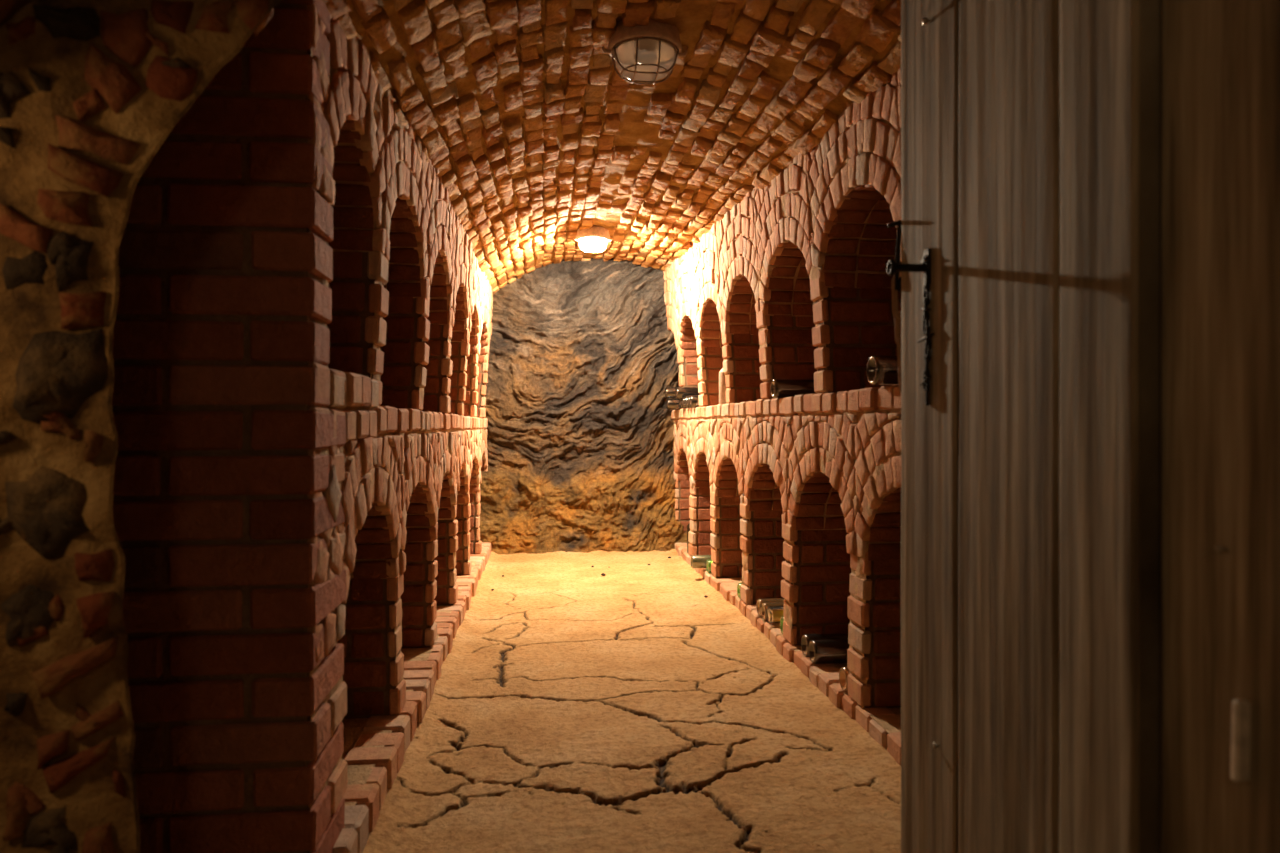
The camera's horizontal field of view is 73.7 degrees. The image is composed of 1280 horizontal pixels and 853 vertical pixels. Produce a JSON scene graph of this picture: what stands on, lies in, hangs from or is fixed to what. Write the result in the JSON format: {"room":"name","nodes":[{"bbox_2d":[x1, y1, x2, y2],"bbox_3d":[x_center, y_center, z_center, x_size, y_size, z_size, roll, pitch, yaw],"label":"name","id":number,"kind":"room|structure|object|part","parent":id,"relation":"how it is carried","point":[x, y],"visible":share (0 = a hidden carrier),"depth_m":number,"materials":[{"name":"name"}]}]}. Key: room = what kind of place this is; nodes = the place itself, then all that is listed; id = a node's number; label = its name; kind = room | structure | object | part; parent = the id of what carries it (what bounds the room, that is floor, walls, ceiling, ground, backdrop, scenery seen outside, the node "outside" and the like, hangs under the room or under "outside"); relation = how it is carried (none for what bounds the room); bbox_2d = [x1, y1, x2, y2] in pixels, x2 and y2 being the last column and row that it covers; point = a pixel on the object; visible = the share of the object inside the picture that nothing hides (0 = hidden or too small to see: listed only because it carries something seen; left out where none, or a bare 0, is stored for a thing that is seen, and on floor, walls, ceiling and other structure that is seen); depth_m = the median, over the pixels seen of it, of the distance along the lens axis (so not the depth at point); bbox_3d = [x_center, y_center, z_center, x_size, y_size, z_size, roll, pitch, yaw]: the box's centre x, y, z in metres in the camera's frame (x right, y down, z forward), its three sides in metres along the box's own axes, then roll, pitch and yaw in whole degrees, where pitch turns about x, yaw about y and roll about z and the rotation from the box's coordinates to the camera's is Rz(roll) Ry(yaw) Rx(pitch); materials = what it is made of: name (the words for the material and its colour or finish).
{"room":"wine cellar","nodes":[
{"label":"wine cellar","id":0,"kind":"room"},
{"bbox_2d":[0,0,281,852],"bbox_3d":[-0.088,-0.071,1.063,3.526,2.070,0.744,0,0,10],"label":"wall","id":1,"kind":"structure","parent":0,"point":[91,91],"depth_m":1.14,"materials":[{"name":"stone"}]},
{"bbox_2d":[887,0,1279,852],"bbox_3d":[0.514,0.000,1.097,0.138,1.830,1.002,0,0,-4],"label":"door","id":2,"kind":"structure","parent":1,"relation":"in","point":[1090,469],"depth_m":0.98,"materials":[{"name":"brown wood"}]},
{"bbox_2d":[887,220,900,289],"bbox_3d":[0.477,-0.316,1.569,0.043,0.129,0.014,0,0,26],"label":"pin","id":3,"kind":"object","parent":2,"relation":"attached to","point":[896,223],"visible":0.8,"depth_m":1.57,"materials":[{"name":"metal"}]},
{"bbox_2d":[891,273,900,391],"bbox_3d":[0.492,-0.172,1.596,0.051,0.230,0.029,0,0,-6],"label":"chain","id":4,"kind":"object","parent":2,"relation":"hanging from","point":[897,314],"visible":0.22,"depth_m":1.59,"materials":[{"name":"metal"}]},
{"bbox_2d":[917,255,934,405],"bbox_3d":[0.482,-0.162,1.434,0.010,0.255,0.066,0,0,-3],"label":"door handle","id":5,"kind":"object","parent":2,"relation":"hanging from","point":[926,288],"visible":1,"depth_m":1.43,"materials":[{"name":"metal"}]},
{"bbox_3d":[0.486,-0.268,1.438,0.010,0.062,0.024,0,0,-4],"label":"staple plate","id":6,"kind":"part","parent":2,"relation":"part of","materials":[{"name":"metal"}]},
{"bbox_2d":[111,0,492,852],"bbox_3d":[-1.146,-0.077,4.183,0.597,2.034,5.588,0,0,-6],"label":"wall","id":7,"kind":"structure","parent":0,"point":[302,328],"depth_m":1.56,"materials":[{"name":"brick"}]},
{"bbox_2d":[333,542,490,852],"bbox_3d":[-0.919,0.903,4.196,0.138,0.132,5.302,0,0,-6],"label":"brick curb","id":8,"kind":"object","parent":7,"relation":"attached to","point":[361,818],"depth_m":2.39,"materials":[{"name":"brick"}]},
{"bbox_2d":[0,0,900,293],"bbox_3d":[-0.121,-0.863,3.835,2.275,0.935,6.553,0,0,-6],"label":"ceiling","id":9,"kind":"structure","parent":0,"point":[542,141],"depth_m":2.82,"materials":[{"name":"brick"}]},
{"bbox_2d":[433,82,457,104],"bbox_3d":[-0.539,-0.901,2.354,0.030,0.051,0.196,0,0,-26],"label":"brick","id":10,"kind":"object","parent":9,"relation":"attached to","point":[451,89],"visible":1,"depth_m":2.28,"materials":[{"name":"brown brick"}]},
{"bbox_2d":[573,225,612,252],"bbox_3d":[-0.293,-1.165,5.329,0.214,0.148,0.214,0,0,39],"label":"lamp","id":11,"kind":"object","parent":9,"relation":"attached to","point":[595,235],"visible":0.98,"depth_m":5.28,"materials":[{"name":"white glass"}]},
{"bbox_3d":[-0.293,-1.203,5.329,0.214,0.074,0.214,0,0,-6],"label":"casing","id":12,"kind":"part","parent":11,"relation":"part of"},
{"bbox_3d":[-0.293,-1.152,5.329,0.070,0.035,0.070,0,0,-6],"label":"bulb","id":13,"kind":"part","parent":11,"relation":"part of","materials":[{"name":"white glass"}]},
{"bbox_2d":[602,19,687,84],"bbox_3d":[0.014,-1.081,2.465,0.214,0.148,0.214,0,0,39],"label":"lamp","id":14,"kind":"object","parent":9,"relation":"attached to","point":[657,44],"visible":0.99,"depth_m":2.43,"materials":[{"name":"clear glass"}]},
{"bbox_3d":[0.014,-1.118,2.465,0.214,0.074,0.214,0,0,-6],"label":"casing","id":15,"kind":"part","parent":14,"relation":"part of","materials":[{"name":"brown metal"}]},
{"bbox_3d":[0.014,-1.068,2.465,0.070,0.035,0.070,0,0,-6],"label":"bulb","id":16,"kind":"part","parent":14,"relation":"part of","materials":[{"name":"white glass"}]},
{"bbox_2d":[479,258,688,554],"bbox_3d":[-0.413,-0.244,6.409,2.083,2.480,0.433,0,0,-10],"label":"wall","id":17,"kind":"structure","parent":0,"point":[582,360],"depth_m":6.50,"materials":[{"name":"stone"}]},
{"bbox_2d":[363,549,900,852],"bbox_3d":[-0.313,0.823,2.783,6.000,0.280,8.598,0,0,-6],"label":"floor","id":18,"kind":"structure","parent":0,"point":[573,708],"depth_m":2.60,"materials":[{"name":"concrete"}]},
{"bbox_2d":[663,67,900,732],"bbox_3d":[0.677,-0.148,4.389,0.517,2.175,5.590,0,0,-6],"label":"wall","id":19,"kind":"structure","parent":0,"point":[797,499],"depth_m":3.42,"materials":[{"name":"brick"}]},
{"bbox_2d":[666,399,679,408],"bbox_3d":[0.350,-0.165,6.268,0.308,0.080,0.080,0,0,-6],"label":"wine bottle","id":20,"kind":"object","parent":19,"relation":"in","point":[670,403],"visible":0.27,"depth_m":6.22,"materials":[{"name":"black glass"}]},
{"bbox_2d":[665,387,675,397],"bbox_3d":[0.339,-0.248,6.277,0.308,0.080,0.080,0,0,-6],"label":"wine bottle","id":21,"kind":"object","parent":20,"relation":"on","point":[669,391],"visible":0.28,"depth_m":6.23,"materials":[{"name":"black glass"}]},
{"bbox_2d":[679,399,684,408],"bbox_3d":[0.434,-0.165,6.018,0.308,0.080,0.080,0,0,-6],"label":"wine bottle","id":22,"kind":"object","parent":19,"relation":"in","point":[680,400],"visible":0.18,"depth_m":5.99,"materials":[{"name":"black glass"}]},
{"bbox_2d":[675,387,700,398],"bbox_3d":[0.405,-0.235,5.960,0.308,0.080,0.080,0,0,-6],"label":"wine bottle","id":23,"kind":"object","parent":22,"relation":"on","point":[680,392],"visible":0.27,"depth_m":5.92,"materials":[{"name":"black glass"}]},
{"bbox_2d":[684,396,687,407],"bbox_3d":[0.458,-0.164,5.803,0.308,0.080,0.080,0,0,-6],"label":"wine bottle","id":24,"kind":"object","parent":19,"relation":"in","point":[685,398],"visible":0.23,"depth_m":5.78,"materials":[{"name":"black glass"}]},
{"bbox_2d":[687,523,689,553],"bbox_3d":[0.364,0.721,5.889,0.080,0.308,0.080,0,0,-6],"label":"wine bottle","id":25,"kind":"object","parent":19,"relation":"in","point":[688,525],"visible":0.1,"depth_m":5.87,"materials":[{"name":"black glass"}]},
{"bbox_2d":[687,396,691,407],"bbox_3d":[0.470,-0.164,5.696,0.308,0.080,0.080,0,0,-6],"label":"wine bottle","id":26,"kind":"object","parent":19,"relation":"in","point":[688,397],"visible":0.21,"depth_m":5.66,"materials":[{"name":"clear glass"}]},
{"bbox_2d":[690,395,698,407],"bbox_3d":[0.482,-0.164,5.589,0.308,0.080,0.080,0,0,-6],"label":"wine bottle","id":27,"kind":"object","parent":19,"relation":"in","point":[694,399],"visible":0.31,"depth_m":5.54,"materials":[{"name":"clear glass"}]},
{"bbox_2d":[691,555,710,567],"bbox_3d":[0.468,0.826,5.226,0.308,0.080,0.080,0,0,-6],"label":"wine bottle","id":28,"kind":"object","parent":19,"relation":"in","point":[697,561],"visible":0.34,"depth_m":5.18,"materials":[{"name":"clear glass"}]},
{"bbox_2d":[706,559,711,572],"bbox_3d":[0.555,0.836,5.121,0.308,0.080,0.080,0,0,-6],"label":"wine bottle","id":29,"kind":"object","parent":19,"relation":"in","point":[709,561],"visible":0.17,"depth_m":5.08,"materials":[{"name":"green glass"}]},
{"bbox_2d":[719,359,727,403],"bbox_3d":[0.492,-0.275,4.885,0.080,0.308,0.080,0,0,-6],"label":"wine bottle","id":30,"kind":"object","parent":19,"relation":"in","point":[722,384],"visible":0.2,"depth_m":4.85,"materials":[{"name":"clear glass"}]},
{"bbox_2d":[737,583,741,597],"bbox_3d":[0.655,0.837,4.367,0.308,0.080,0.080,0,0,-6],"label":"wine bottle","id":31,"kind":"object","parent":19,"relation":"in","point":[739,584],"visible":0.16,"depth_m":4.36,"materials":[{"name":"green glass"}]},
{"bbox_2d":[757,598,783,615],"bbox_3d":[0.700,0.838,3.965,0.308,0.080,0.080,0,0,-6],"label":"wine bottle","id":32,"kind":"object","parent":19,"relation":"in","point":[759,601],"visible":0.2,"depth_m":3.94,"materials":[{"name":"brown glass"}]},
{"bbox_2d":[761,602,783,620],"bbox_3d":[0.710,0.838,3.881,0.308,0.080,0.080,0,0,-6],"label":"wine bottle","id":33,"kind":"object","parent":19,"relation":"in","point":[765,605],"visible":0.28,"depth_m":3.86,"materials":[{"name":"brown glass"}]},
{"bbox_2d":[766,606,783,623],"bbox_3d":[0.719,0.838,3.796,0.308,0.080,0.080,0,0,-6],"label":"wine bottle","id":34,"kind":"object","parent":19,"relation":"in","point":[775,613],"visible":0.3,"depth_m":3.76,"materials":[{"name":"clear glass"}]},
{"bbox_2d":[780,616,783,634],"bbox_3d":[0.750,0.839,3.608,0.308,0.080,0.080,0,0,-6],"label":"wine bottle","id":35,"kind":"object","parent":19,"relation":"in","point":[782,617],"visible":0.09,"depth_m":3.61,"materials":[{"name":"green glass"}]},
{"bbox_2d":[675,543,900,765],"bbox_3d":[0.562,0.920,4.127,0.113,0.099,5.662,0,0,-6],"label":"brick curb","id":36,"kind":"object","parent":19,"relation":"attached to","point":[821,677],"depth_m":3.10,"materials":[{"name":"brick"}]},
{"bbox_2d":[770,379,814,397],"bbox_3d":[0.716,-0.161,3.643,0.308,0.080,0.080,0,0,-6],"label":"wine bottle","id":37,"kind":"object","parent":19,"relation":"in","point":[780,388],"visible":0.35,"depth_m":3.60,"materials":[{"name":"black glass"}]},
{"bbox_2d":[801,633,847,656],"bbox_3d":[0.776,0.836,3.271,0.303,0.086,0.086,0,0,-6],"label":"wine bottle","id":38,"kind":"object","parent":19,"relation":"in","point":[806,638],"visible":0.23,"depth_m":3.25,"materials":[{"name":"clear glass"}]},
{"bbox_2d":[809,639,849,663],"bbox_3d":[0.786,0.836,3.179,0.303,0.086,0.086,0,0,-6],"label":"wine bottle","id":39,"kind":"object","parent":19,"relation":"in","point":[820,651],"visible":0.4,"depth_m":3.13,"materials":[{"name":"black glass"}]},
{"bbox_2d":[839,667,849,691],"bbox_3d":[0.826,0.840,2.852,0.308,0.080,0.080,0,0,-6],"label":"wine bottle","id":40,"kind":"object","parent":19,"relation":"in","point":[844,672],"visible":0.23,"depth_m":2.84,"materials":[{"name":"orange glass"}]},
{"bbox_2d":[867,356,897,384],"bbox_3d":[0.830,-0.166,2.523,0.303,0.086,0.086,0,0,-6],"label":"wine bottle","id":41,"kind":"object","parent":19,"relation":"in","point":[881,370],"visible":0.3,"depth_m":2.48,"materials":[{"name":"black glass"}]}
]}

